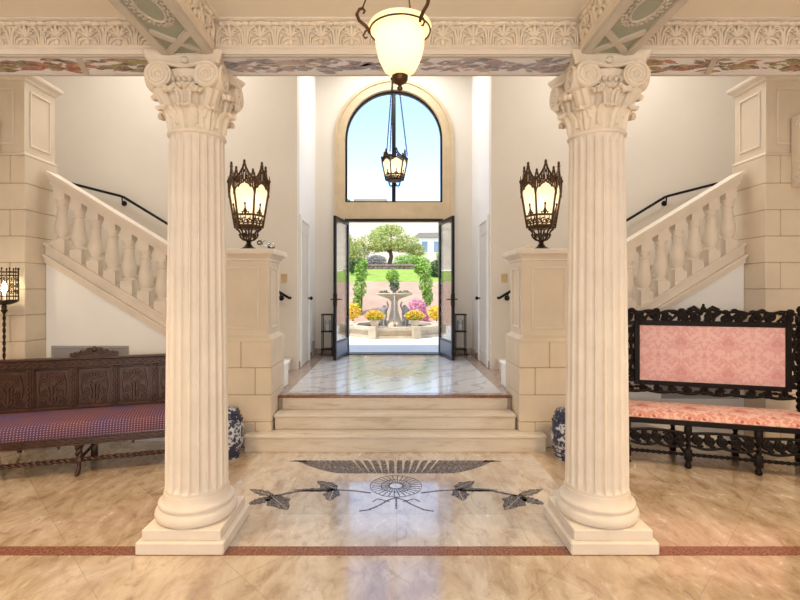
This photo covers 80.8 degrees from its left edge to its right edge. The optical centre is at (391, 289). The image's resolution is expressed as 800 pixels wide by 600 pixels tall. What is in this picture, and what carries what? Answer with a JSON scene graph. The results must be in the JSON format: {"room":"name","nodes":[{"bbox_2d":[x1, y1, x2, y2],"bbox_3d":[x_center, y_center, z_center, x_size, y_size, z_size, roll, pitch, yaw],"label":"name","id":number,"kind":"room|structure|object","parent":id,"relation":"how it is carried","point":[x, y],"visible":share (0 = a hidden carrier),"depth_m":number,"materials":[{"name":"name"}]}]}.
{"room":"historic interior","nodes":[
{"label":"historic interior","id":0,"kind":"room"},
{"bbox_2d":[46,264,165,440],"bbox_3d":[-2.764,0.657,5.035,1.808,1.886,0.100,0,0,0],"label":"wall","id":1,"kind":"structure","parent":0,"point":[76,315],"depth_m":4.99,"materials":[{"name":"white paint"}]},
{"bbox_2d":[51,346,128,357],"bbox_3d":[-3.198,0.870,4.979,0.820,0.560,0.012,0,0,0],"label":"air vent","id":2,"kind":"object","parent":1,"relation":"in","point":[56,351],"visible":0.24,"depth_m":4.97,"materials":[{"name":"metal"}]},
{"bbox_2d":[42,170,166,336],"bbox_3d":[-2.763,-0.220,5.003,1.806,2.065,0.205,0,0,0],"label":"stone balustrade","id":3,"kind":"object","parent":1,"relation":"on","point":[75,263],"visible":0.63,"depth_m":4.96,"materials":[{"name":"beige stone"}]},
{"bbox_2d":[39,76,298,369],"bbox_3d":[-3.383,-1.200,6.760,4.070,5.600,0.160,0,0,0],"label":"wall","id":4,"kind":"structure","parent":0,"point":[110,136],"depth_m":6.68,"materials":[{"name":"beige paint"}]},
{"bbox_2d":[71,182,291,300],"bbox_3d":[-2.969,-0.683,6.636,3.107,1.669,0.088,0,0,0],"label":"wall handrail","id":5,"kind":"object","parent":4,"relation":"attached to","point":[124,203],"visible":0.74,"depth_m":6.60,"materials":[{"name":"black metal"}]},
{"bbox_2d":[281,274,286,281],"bbox_3d":[-1.533,-0.170,6.673,0.090,0.120,0.014,0,0,0],"label":"switch plate","id":6,"kind":"object","parent":4,"relation":"attached to","point":[283,276],"visible":1,"depth_m":6.67,"materials":[{"name":"beige plastic"}]},
{"bbox_2d":[299,76,315,363],"bbox_3d":[-1.428,-1.335,7.570,0.160,5.330,1.460,0,0,0],"label":"wall","id":7,"kind":"structure","parent":0,"point":[307,84],"depth_m":7.77,"materials":[{"name":"white paint"}]},
{"bbox_2d":[299,214,312,367],"bbox_3d":[-1.302,0.015,7.200,0.092,2.230,0.760,0,0,0],"label":"door","id":8,"kind":"structure","parent":7,"relation":"in","point":[304,224],"depth_m":7.17,"materials":[{"name":"white paint"}]},
{"bbox_2d":[312,340,314,356],"bbox_3d":[-1.326,0.988,7.950,0.012,0.260,0.180,0,0,0],"label":"air vent","id":9,"kind":"object","parent":7,"relation":"in","point":[313,342],"visible":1,"depth_m":7.91,"materials":[{"name":"metal"}]},
{"bbox_2d":[299,348,332,367],"bbox_3d":[-1.181,1.080,7.550,0.333,0.100,1.500,0,0,0],"label":"baseboard","id":10,"kind":"structure","parent":7,"relation":"attached to","point":[318,350],"depth_m":8.29,"materials":[{"name":"brown stone"}]},
{"bbox_2d":[316,76,471,348],"bbox_3d":[0.032,-1.435,8.400,2.760,5.130,0.200,0,0,0],"label":"wall","id":11,"kind":"structure","parent":0,"point":[332,92],"depth_m":8.30,"materials":[{"name":"beige paint"}]},
{"bbox_2d":[330,215,348,359],"bbox_3d":[-0.841,-0.035,7.859,0.166,2.305,0.765,0,0,11],"label":"door","id":12,"kind":"structure","parent":11,"relation":"in","point":[340,299],"depth_m":7.81,"materials":[{"name":"glass"}]},
{"bbox_2d":[334,79,452,219],"bbox_3d":[0.032,-1.292,8.375,2.090,4.845,0.250,0,0,0],"label":"arch surround","id":13,"kind":"object","parent":11,"relation":"attached to","point":[344,210],"visible":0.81,"depth_m":8.27,"materials":[{"name":"beige stone"}]},
{"bbox_2d":[345,91,441,201],"bbox_3d":[0.032,-2.538,8.380,1.724,1.987,0.060,0,0,0],"label":"window","id":14,"kind":"structure","parent":13,"relation":"attached to","point":[395,93],"depth_m":8.35,"materials":[{"name":"black metal"}]},
{"bbox_2d":[345,219,442,353],"bbox_3d":[0.032,-0.060,8.370,1.724,2.380,0.260,0,0,0],"label":"door frame","id":15,"kind":"structure","parent":11,"relation":"attached to","point":[348,220],"depth_m":8.24,"materials":[{"name":"black metal"}]},
{"bbox_2d":[438,215,457,359],"bbox_3d":[0.905,-0.035,7.859,0.166,2.305,0.765,0,0,-11],"label":"door","id":16,"kind":"structure","parent":11,"relation":"in","point":[446,299],"depth_m":7.85,"materials":[{"name":"glass"}]},
{"bbox_2d":[279,354,510,408],"bbox_3d":[0.032,1.367,6.790,3.800,0.466,3.420,0,0,0],"label":"floor","id":17,"kind":"structure","parent":0,"point":[294,376],"depth_m":6.23,"materials":[{"name":"brown stone"}]},
{"bbox_2d":[68,236,291,370],"bbox_3d":[-3.003,0.220,5.928,3.170,1.820,1.485,0,0,0],"label":"flight","id":18,"kind":"object","parent":17,"relation":"on","point":[69,237],"visible":0.05,"depth_m":6.29,"materials":[{"name":"stone"}]},
{"bbox_2d":[321,314,332,355],"bbox_3d":[-1.113,0.772,8.120,0.211,0.719,0.209,0,0,0],"label":"tiered stand","id":19,"kind":"object","parent":17,"relation":"on","point":[323,330],"visible":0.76,"depth_m":8.03,"materials":[{"name":"black metal"}]},
{"bbox_2d":[325,320,329,330],"bbox_3d":[-1.113,0.612,8.120,0.100,0.180,0.100,0,0,0],"label":"hurricane","id":20,"kind":"object","parent":19,"relation":"on","point":[326,326],"visible":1,"depth_m":8.09,"materials":[{"name":"clear glass"}]},
{"bbox_2d":[288,357,501,392],"bbox_3d":[0.032,1.132,6.560,2.360,0.004,2.780,0,0,0],"label":"field","id":21,"kind":"object","parent":17,"relation":"on","point":[343,374],"visible":1,"depth_m":6.07,"materials":[{"name":"white stone"}]},
{"bbox_2d":[362,367,426,379],"bbox_3d":[0.032,1.129,6.450,1.040,0.002,1.040,0,0,0],"label":"medallion","id":22,"kind":"object","parent":21,"relation":"on","point":[383,372],"visible":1,"depth_m":6.43,"materials":[{"name":"stone"}]},
{"bbox_2d":[455,314,466,355],"bbox_3d":[1.177,0.772,8.120,0.211,0.719,0.209,0,0,0],"label":"tiered stand","id":23,"kind":"object","parent":17,"relation":"on","point":[464,330],"visible":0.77,"depth_m":8.03,"materials":[{"name":"black metal"}]},
{"bbox_2d":[457,320,462,330],"bbox_3d":[1.177,0.612,8.120,0.100,0.180,0.100,0,0,0],"label":"hurricane","id":24,"kind":"object","parent":23,"relation":"on","point":[459,327],"visible":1,"depth_m":8.10,"materials":[{"name":"clear glass"}]},
{"bbox_2d":[497,236,721,371],"bbox_3d":[3.067,0.220,5.928,3.170,1.820,1.485,0,0,0],"label":"flight","id":25,"kind":"object","parent":17,"relation":"on","point":[720,237],"visible":0.06,"depth_m":6.29,"materials":[{"name":"stone"}]},
{"bbox_2d":[0,441,799,599],"bbox_3d":[0.032,1.660,2.050,10.600,0.120,9.300,0,0,0],"label":"floor","id":26,"kind":"structure","parent":0,"point":[714,502],"depth_m":2.82,"materials":[{"name":"stone"}]},
{"bbox_2d":[0,267,21,452],"bbox_3d":[-3.737,0.689,4.519,0.247,1.808,0.260,0,0,0],"label":"floor lamp","id":27,"kind":"object","parent":26,"relation":"on","point":[4,302],"visible":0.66,"depth_m":4.52,"materials":[{"name":"brown metal"}]},
{"bbox_2d":[0,301,17,304],"bbox_3d":[-3.738,0.122,4.530,0.224,0.045,0.224,0,0,0],"label":"tray","id":28,"kind":"object","parent":27,"relation":"on","point":[1,302],"depth_m":4.48,"materials":[{"name":"brown metal"}]},
{"bbox_2d":[0,76,62,359],"bbox_3d":[-4.118,-0.300,4.935,0.960,3.800,0.540,0,0,0],"label":"stone pier","id":29,"kind":"object","parent":26,"relation":"on","point":[28,209],"visible":0.71,"depth_m":4.72,"materials":[{"name":"beige stone"}]},
{"bbox_2d":[0,346,165,475],"bbox_3d":[-2.785,1.070,4.286,1.820,1.063,0.563,0,0,-18],"label":"bench","id":30,"kind":"object","parent":26,"relation":"on","point":[94,395],"visible":0.77,"depth_m":4.33,"materials":[{"name":"brown wood"}]},
{"bbox_2d":[0,403,164,442],"bbox_3d":[-2.777,1.187,4.264,1.760,0.149,0.480,0,0,-18],"label":"seat cushion","id":31,"kind":"object","parent":30,"relation":"on","point":[59,423],"depth_m":4.15,"materials":[{"name":"fabric"}]},
{"bbox_2d":[135,49,249,554],"bbox_3d":[-1.282,0.068,3.095,0.534,3.064,0.534,0,0,0],"label":"stone column","id":32,"kind":"structure","parent":26,"relation":"on","point":[198,511],"depth_m":2.94,"materials":[{"name":"beige stone"}]},
{"bbox_2d":[228,406,243,460],"bbox_3d":[-1.583,1.364,4.500,0.320,0.472,0.320,0,0,0],"label":"garden stool","id":33,"kind":"object","parent":26,"relation":"on","point":[235,419],"visible":0.43,"depth_m":4.42,"materials":[{"name":"blue ceramic"}]},
{"bbox_2d":[226,249,289,446],"bbox_3d":[-1.543,0.590,5.207,0.690,2.020,0.915,0,0,0],"label":"stone pedestal","id":34,"kind":"object","parent":26,"relation":"on","point":[257,369],"visible":0.68,"depth_m":4.82,"materials":[{"name":"beige stone"}]},
{"bbox_2d":[227,159,270,248],"bbox_3d":[-1.543,-0.891,5.065,0.469,0.940,0.411,0,0,-3],"label":"lantern","id":35,"kind":"object","parent":34,"relation":"on","point":[249,199],"visible":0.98,"depth_m":4.95,"materials":[{"name":"brown metal"}]},
{"bbox_2d":[236,226,261,239],"bbox_3d":[-1.543,-0.611,5.065,0.280,0.156,0.242,0,0,-3],"label":"tray","id":36,"kind":"object","parent":35,"relation":"on","point":[250,235],"depth_m":5.05,"materials":[{"name":"brown metal"}]},
{"bbox_2d":[257,240,274,248],"bbox_3d":[-1.316,-0.471,4.919,0.186,0.099,0.091,0,0,0],"label":"trinket","id":37,"kind":"object","parent":34,"relation":"on","point":[269,247],"visible":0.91,"depth_m":4.92,"materials":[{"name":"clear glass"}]},
{"bbox_2d":[244,395,546,451],"bbox_3d":[0.032,1.365,4.855,3.000,0.470,0.450,0,0,0],"label":"entry steps","id":38,"kind":"structure","parent":26,"relation":"on","point":[305,423],"depth_m":4.83,"materials":[{"name":"stone"}]},
{"bbox_2d":[229,453,564,545],"bbox_3d":[0.032,1.605,3.765,2.660,0.010,1.670,0,0,0],"label":"field","id":39,"kind":"object","parent":26,"relation":"on","point":[481,519],"visible":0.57,"depth_m":3.51,"materials":[{"name":"stone"}]},
{"bbox_2d":[249,460,543,511],"bbox_3d":[0.032,1.599,3.903,2.364,0.001,1.019,0,0,0],"label":"mosaic","id":40,"kind":"object","parent":39,"relation":"on","point":[324,465],"visible":0.99,"depth_m":3.92},
{"bbox_2d":[0,546,799,555],"bbox_3d":[0.032,1.599,2.881,10.600,0.002,0.098,0,0,0],"label":"floor strip","id":41,"kind":"object","parent":26,"relation":"on","point":[4,550],"visible":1,"depth_m":2.88,"materials":[{"name":"red stone"}]},
{"bbox_2d":[499,249,566,446],"bbox_3d":[1.607,0.590,5.207,0.690,2.020,0.915,0,0,0],"label":"stone pedestal","id":42,"kind":"object","parent":26,"relation":"on","point":[533,371],"visible":0.77,"depth_m":4.82,"materials":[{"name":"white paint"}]},
{"bbox_2d":[519,159,562,248],"bbox_3d":[1.607,-0.891,5.065,0.469,0.940,0.411,0,0,3],"label":"lantern","id":43,"kind":"object","parent":42,"relation":"on","point":[541,197],"visible":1,"depth_m":4.95,"materials":[{"name":"brown metal"}]},
{"bbox_2d":[551,406,564,461],"bbox_3d":[1.677,1.364,4.470,0.320,0.472,0.320,0,0,0],"label":"garden stool","id":44,"kind":"object","parent":26,"relation":"on","point":[558,419],"visible":0.46,"depth_m":4.40,"materials":[{"name":"blue ceramic"}]},
{"bbox_2d":[543,49,658,554],"bbox_3d":[1.346,0.068,3.095,0.534,3.064,0.534,0,0,0],"label":"stone column","id":45,"kind":"structure","parent":26,"relation":"on","point":[595,511],"depth_m":2.94,"materials":[{"name":"beige stone"}]},
{"bbox_2d":[628,304,799,475],"bbox_3d":[2.978,0.867,4.359,1.616,1.466,0.592,0,0,17],"label":"settee","id":46,"kind":"object","parent":26,"relation":"on","point":[737,355],"visible":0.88,"depth_m":4.46,"materials":[{"name":"pink fabric"}]},
{"bbox_2d":[629,400,799,427],"bbox_3d":[2.979,1.133,4.363,1.536,0.068,0.520,0,0,17],"label":"seat cushion","id":47,"kind":"object","parent":46,"relation":"on","point":[668,412],"depth_m":4.23,"materials":[{"name":"pink fabric"}]},
{"bbox_2d":[726,76,799,449],"bbox_3d":[4.182,-0.300,4.935,0.960,3.800,0.540,0,0,0],"label":"stone pier","id":48,"kind":"object","parent":26,"relation":"on","point":[766,209],"visible":0.62,"depth_m":4.72,"materials":[{"name":"beige stone"}]},
{"bbox_2d":[791,114,799,187],"bbox_3d":[4.252,-1.370,4.578,0.538,0.700,0.240,0,0,0],"label":"corbel","id":49,"kind":"object","parent":48,"relation":"attached to","point":[795,121],"visible":1,"depth_m":4.65,"materials":[{"name":"stone"}]},
{"bbox_2d":[0,0,799,16],"bbox_3d":[0.032,-1.755,0.100,10.900,0.150,5.700,0,0,0],"label":"ceiling","id":50,"kind":"structure","parent":0,"point":[8,8],"depth_m":2.81,"materials":[{"name":"paint"}]},
{"bbox_2d":[355,0,430,90],"bbox_3d":[0.006,-1.242,1.912,0.306,0.875,0.312,0,0,0],"label":"pendant lamp","id":51,"kind":"object","parent":50,"relation":"hanging from","point":[399,34],"visible":1,"depth_m":1.83,"materials":[{"name":"white glass"}]},
{"bbox_3d":[1.319,-1.574,0.164,0.305,0.211,5.529,0,0,0],"label":"trim","id":52,"kind":"structure","parent":50,"relation":"attached to","visible":0},
{"bbox_2d":[575,0,619,49],"bbox_3d":[1.152,-1.572,1.745,0.055,0.214,2.290,0,0,0],"label":"trim","id":53,"kind":"structure","parent":52,"relation":"attached to","point":[593,13],"depth_m":2.71,"materials":[{"name":"stone"}]},
{"bbox_2d":[582,0,688,55],"bbox_3d":[1.319,-1.456,1.705,0.329,0.026,2.410,0,0,0],"label":"trim","id":54,"kind":"structure","parent":52,"relation":"attached to","point":[644,35],"depth_m":2.58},
{"bbox_3d":[-1.255,-1.574,0.164,0.305,0.211,5.529,0,0,0],"label":"trim","id":55,"kind":"structure","parent":50,"relation":"attached to","visible":0},
{"bbox_2d":[108,0,212,55],"bbox_3d":[-1.256,-1.456,1.705,0.329,0.026,2.410,0,0,0],"label":"trim","id":56,"kind":"structure","parent":55,"relation":"attached to","point":[150,35],"depth_m":2.58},
{"bbox_2d":[176,0,218,49],"bbox_3d":[-1.088,-1.572,1.745,0.055,0.214,2.290,0,0,0],"label":"trim","id":57,"kind":"structure","parent":55,"relation":"attached to","point":[201,13],"depth_m":2.71,"materials":[{"name":"stone"}]},
{"bbox_2d":[472,76,488,362],"bbox_3d":[1.492,-1.335,7.570,0.160,5.330,1.460,0,0,0],"label":"wall","id":58,"kind":"structure","parent":0,"point":[480,84],"depth_m":7.76,"materials":[{"name":"white paint"}]},
{"bbox_2d":[456,348,489,367],"bbox_3d":[1.246,1.080,7.550,0.333,0.100,1.500,0,0,0],"label":"baseboard","id":59,"kind":"structure","parent":58,"relation":"attached to","point":[474,353],"depth_m":8.29,"materials":[{"name":"brown stone"}]},
{"bbox_2d":[475,214,488,367],"bbox_3d":[1.366,0.015,7.200,0.092,2.230,0.760,0,0,0],"label":"door","id":60,"kind":"structure","parent":58,"relation":"in","point":[483,224],"depth_m":7.19,"materials":[{"name":"white paint"}]},
{"bbox_2d":[489,76,750,369],"bbox_3d":[3.447,-1.200,6.760,4.070,5.600,0.160,0,0,0],"label":"wall","id":61,"kind":"structure","parent":0,"point":[681,137],"depth_m":6.68,"materials":[{"name":"beige paint"}]},
{"bbox_2d":[501,274,507,281],"bbox_3d":[1.597,-0.170,6.673,0.090,0.120,0.014,0,0,0],"label":"switch plate","id":62,"kind":"object","parent":61,"relation":"attached to","point":[504,277],"visible":1,"depth_m":6.67,"materials":[{"name":"beige plastic"}]},
{"bbox_2d":[497,182,717,300],"bbox_3d":[3.033,-0.683,6.636,3.107,1.669,0.088,0,0,0],"label":"wall handrail","id":63,"kind":"object","parent":61,"relation":"attached to","point":[664,203],"visible":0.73,"depth_m":6.60,"materials":[{"name":"black metal"}]},
{"bbox_2d":[628,264,743,440],"bbox_3d":[2.828,0.657,5.035,1.808,1.886,0.100,0,0,0],"label":"wall","id":64,"kind":"structure","parent":0,"point":[727,292],"depth_m":4.99,"materials":[{"name":"white paint"}]},
{"bbox_2d":[627,170,747,326],"bbox_3d":[2.827,-0.220,5.003,1.806,2.065,0.205,0,0,0],"label":"stone balustrade","id":65,"kind":"object","parent":64,"relation":"on","point":[714,263],"visible":0.7,"depth_m":4.96,"materials":[{"name":"beige stone"}]},
{"bbox_2d":[661,385,738,398],"bbox_3d":[3.262,0.870,4.979,0.820,0.560,0.012,0,0,0],"label":"air vent","id":66,"kind":"object","parent":64,"relation":"in","point":[665,388],"visible":0.12,"depth_m":4.97,"materials":[{"name":"metal"}]},
{"bbox_3d":[0.032,-4.075,5.900,10.900,0.150,5.400,0,0,0],"label":"ceiling","id":67,"kind":"structure","parent":0,"visible":0},
{"bbox_2d":[381,77,407,188],"bbox_3d":[0.032,-2.640,5.950,0.340,2.720,0.325,0,0,0],"label":"hanging lantern","id":68,"kind":"object","parent":67,"relation":"hanging from","point":[394,167],"visible":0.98,"depth_m":5.87,"materials":[{"name":"brown metal"}]},
{"bbox_2d":[385,178,403,188],"bbox_3d":[0.032,-1.340,5.950,0.236,0.120,0.204,0,0,0],"label":"tray","id":69,"kind":"object","parent":68,"relation":"on","point":[390,180],"depth_m":5.92,"materials":[{"name":"brown metal"}]},
{"bbox_3d":[0.032,-1.573,3.069,10.600,0.213,0.262,0,0,0],"label":"beam","id":70,"kind":"structure","parent":0,"visible":0},
{"bbox_2d":[0,58,147,73],"bbox_3d":[-3.338,-1.465,3.065,3.860,0.004,0.270,0,0,0],"label":"trim","id":71,"kind":"structure","parent":70,"relation":"attached to","point":[93,70],"depth_m":3.09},
{"bbox_2d":[0,55,144,75],"bbox_3d":[-3.338,-1.459,3.063,3.860,0.008,0.274,0,0,0],"label":"trim","id":72,"kind":"structure","parent":71,"relation":"attached to","point":[79,59],"depth_m":2.94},
{"bbox_2d":[0,17,156,54],"bbox_3d":[-3.338,-1.589,2.918,3.860,0.159,0.050,0,0,0],"label":"trim","id":73,"kind":"structure","parent":70,"relation":"attached to","point":[23,32],"depth_m":2.91,"materials":[{"name":"stone"}]},
{"bbox_2d":[214,17,580,54],"bbox_3d":[0.032,-1.589,2.918,2.270,0.159,0.050,0,0,0],"label":"trim","id":74,"kind":"structure","parent":70,"relation":"attached to","point":[228,32],"depth_m":2.92,"materials":[{"name":"stone"}]},
{"bbox_2d":[223,58,571,73],"bbox_3d":[0.032,-1.465,3.065,2.270,0.004,0.270,0,0,0],"label":"trim","id":75,"kind":"structure","parent":70,"relation":"attached to","point":[525,61],"depth_m":3.08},
{"bbox_2d":[222,55,571,75],"bbox_3d":[0.032,-1.459,3.063,2.270,0.008,0.274,0,0,0],"label":"trim","id":76,"kind":"structure","parent":75,"relation":"attached to","point":[223,56],"depth_m":2.94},
{"bbox_2d":[638,17,799,54],"bbox_3d":[3.402,-1.589,2.918,3.860,0.159,0.050,0,0,0],"label":"trim","id":77,"kind":"structure","parent":70,"relation":"attached to","point":[676,32],"depth_m":2.91,"materials":[{"name":"stone"}]},
{"bbox_2d":[646,58,799,73],"bbox_3d":[3.402,-1.465,3.065,3.860,0.004,0.270,0,0,0],"label":"trim","id":78,"kind":"structure","parent":70,"relation":"attached to","point":[686,61],"depth_m":3.08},
{"bbox_2d":[649,55,799,75],"bbox_3d":[3.402,-1.459,3.063,3.860,0.008,0.274,0,0,0],"label":"trim","id":79,"kind":"structure","parent":78,"relation":"attached to","point":[715,58],"depth_m":2.94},
{"label":"outside","id":80,"kind":"structure","parent":0,"visible":0},
{"bbox_2d":[349,223,437,268],"bbox_3d":[0.032,-8.291,62.000,120.000,15.070,76.000,0,0,0],"label":"sky","id":81,"kind":"structure","parent":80,"point":[356,229],"depth_m":53.91,"materials":[{"name":"white"}]},
{"bbox_2d":[349,236,362,260],"bbox_3d":[-2.250,-2.003,25.609,1.389,1.960,1.065,0,0,0],"label":"leafy shrub","id":82,"kind":"object","parent":81,"relation":"on","point":[354,254],"visible":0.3,"depth_m":25.42,"materials":[{"name":"green plant"}]},
{"bbox_2d":[354,199,386,200],"bbox_3d":[-4.168,-16.450,93.000,6.400,2.300,4.400,0,0,0],"label":"villa","id":83,"kind":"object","parent":81,"relation":"on","point":[354,199],"visible":0.25,"depth_m":90.83,"materials":[{"name":"white"}]},
{"bbox_2d":[366,255,386,264],"bbox_3d":[-0.876,-1.542,25.405,1.227,0.758,0.889,0,0,0],"label":"leafy shrub","id":84,"kind":"object","parent":81,"relation":"on","point":[374,259],"visible":0.79,"depth_m":25.25,"materials":[{"name":"grey plant"}]},
{"bbox_2d":[369,225,389,240],"bbox_3d":[-1.173,-5.391,45.971,2.252,1.885,1.846,0,0,0],"label":"leafy shrub","id":85,"kind":"object","parent":81,"relation":"on","point":[376,228],"visible":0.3,"depth_m":45.86,"materials":[{"name":"green plant"}]},
{"bbox_2d":[350,224,424,263],"bbox_3d":[-0.344,-2.608,27.023,4.537,2.515,2.233,0,0,-2],"label":"tree","id":86,"kind":"object","parent":81,"relation":"on","point":[378,245],"visible":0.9,"depth_m":26.72,"materials":[{"name":"green plant"}]},
{"bbox_2d":[393,254,429,263],"bbox_3d":[1.052,-1.588,25.400,2.068,0.796,0.882,0,0,0],"label":"leafy shrub","id":87,"kind":"object","parent":81,"relation":"on","point":[409,259],"visible":0.77,"depth_m":25.24,"materials":[{"name":"green plant"}]},
{"bbox_2d":[411,233,437,252],"bbox_3d":[4.332,-3.035,35.300,5.800,2.070,4.800,0,0,0],"label":"house","id":88,"kind":"structure","parent":81,"relation":"on","point":[429,241],"depth_m":33.44,"materials":[{"name":"white paint"}]},
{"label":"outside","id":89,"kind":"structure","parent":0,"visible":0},
{"bbox_2d":[349,269,437,281],"bbox_3d":[0.032,-0.680,21.100,60.000,0.760,5.800,0,0,0],"label":"lawn","id":90,"kind":"structure","parent":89,"point":[375,275],"depth_m":20.25,"materials":[{"name":"green plant"}]},
{"bbox_2d":[349,258,366,273],"bbox_3d":[-1.578,-1.058,21.001,0.967,0.824,0.803,0,0,0],"label":"leafy shrub","id":91,"kind":"object","parent":90,"relation":"on","point":[353,261],"visible":0.41,"depth_m":20.81,"materials":[{"name":"green plant"}]},
{"bbox_2d":[367,264,414,268],"bbox_3d":[0.041,-1.170,24.100,10.180,0.310,0.265,0,0,0],"label":"stone wall","id":92,"kind":"structure","parent":90,"relation":"on","point":[376,266],"depth_m":24.04,"materials":[{"name":"beige stone"}]},
{"bbox_2d":[385,269,399,281],"bbox_3d":[0.024,-0.546,18.304,0.563,0.604,0.555,0,0,-33],"label":"leafy shrub","id":93,"kind":"object","parent":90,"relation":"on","point":[393,275],"visible":0.92,"depth_m":18.20,"materials":[{"name":"green plant"}]},
{"bbox_2d":[429,259,437,276],"bbox_3d":[2.039,-0.899,19.994,1.063,0.906,0.901,0,0,0],"label":"leafy shrub","id":94,"kind":"object","parent":90,"relation":"on","point":[434,267],"visible":0.34,"depth_m":19.84,"materials":[{"name":"green plant"}]},
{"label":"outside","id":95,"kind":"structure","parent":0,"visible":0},
{"bbox_2d":[349,336,437,351],"bbox_3d":[0.032,1.225,11.350,28.000,0.150,5.700,0,0,0],"label":"paving","id":96,"kind":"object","parent":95,"point":[356,344],"visible":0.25,"depth_m":9.74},
{"bbox_2d":[349,302,361,320],"bbox_3d":[-1.183,0.751,13.943,0.602,0.805,0.542,0,0,0],"label":"flowering bush","id":97,"kind":"object","parent":96,"relation":"on","point":[353,310],"visible":0.69,"depth_m":13.89,"materials":[{"name":"yellow plant"}]},
{"bbox_2d":[349,280,437,338],"bbox_3d":[0.062,0.442,12.350,2.656,1.416,2.656,0,0,0],"label":"fountain","id":98,"kind":"object","parent":96,"relation":"on","point":[393,327],"visible":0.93,"depth_m":11.78,"materials":[{"name":"stone"}]},
{"bbox_2d":[364,310,384,325],"bbox_3d":[-0.416,0.662,11.199,0.462,0.396,0.401,0,0,-31],"label":"flower planter","id":99,"kind":"object","parent":98,"relation":"on","point":[373,316],"visible":1,"depth_m":11.11,"materials":[{"name":"stone"}]},
{"bbox_2d":[376,293,412,326],"bbox_3d":[0.062,0.527,12.350,0.964,0.905,0.964,0,0,0],"label":"bowl","id":100,"kind":"object","parent":98,"relation":"on","point":[394,320],"depth_m":12.10,"materials":[{"name":"stone"}]},
{"bbox_2d":[404,310,424,325],"bbox_3d":[0.530,0.663,11.199,0.503,0.393,0.391,0,0,0],"label":"flower planter","id":101,"kind":"object","parent":98,"relation":"on","point":[414,317],"visible":1,"depth_m":11.11,"materials":[{"name":"stone"}]},
{"bbox_2d":[427,305,437,320],"bbox_3d":[1.300,0.799,13.952,0.522,0.709,0.539,0,0,0],"label":"flowering bush","id":102,"kind":"object","parent":96,"relation":"on","point":[433,310],"visible":0.62,"depth_m":13.86,"materials":[{"name":"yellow plant"}]},
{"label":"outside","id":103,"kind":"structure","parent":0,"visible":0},
{"bbox_2d":[349,282,437,321],"bbox_3d":[0.032,0.430,16.150,60.000,1.539,4.100,0,0,0],"label":"slope","id":104,"kind":"structure","parent":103,"point":[371,300],"depth_m":16.46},
{"bbox_2d":[352,258,368,314],"bbox_3d":[-1.023,-0.098,14.987,0.560,1.859,0.475,0,0,0],"label":"shrub","id":105,"kind":"object","parent":104,"relation":"on","point":[363,264],"visible":0.93,"depth_m":14.94,"materials":[{"name":"green plant"}]},
{"bbox_2d":[408,298,429,321],"bbox_3d":[0.809,0.670,14.297,0.701,0.874,0.563,0,0,0],"label":"flowering bush","id":106,"kind":"object","parent":104,"relation":"on","point":[415,303],"visible":0.44,"depth_m":14.21,"materials":[{"name":"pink plant"}]},
{"bbox_2d":[413,261,433,307],"bbox_3d":[0.998,-0.045,15.002,0.686,1.753,0.459,0,0,0],"label":"shrub","id":107,"kind":"object","parent":104,"relation":"on","point":[420,268],"visible":0.98,"depth_m":14.93,"materials":[{"name":"green plant"}]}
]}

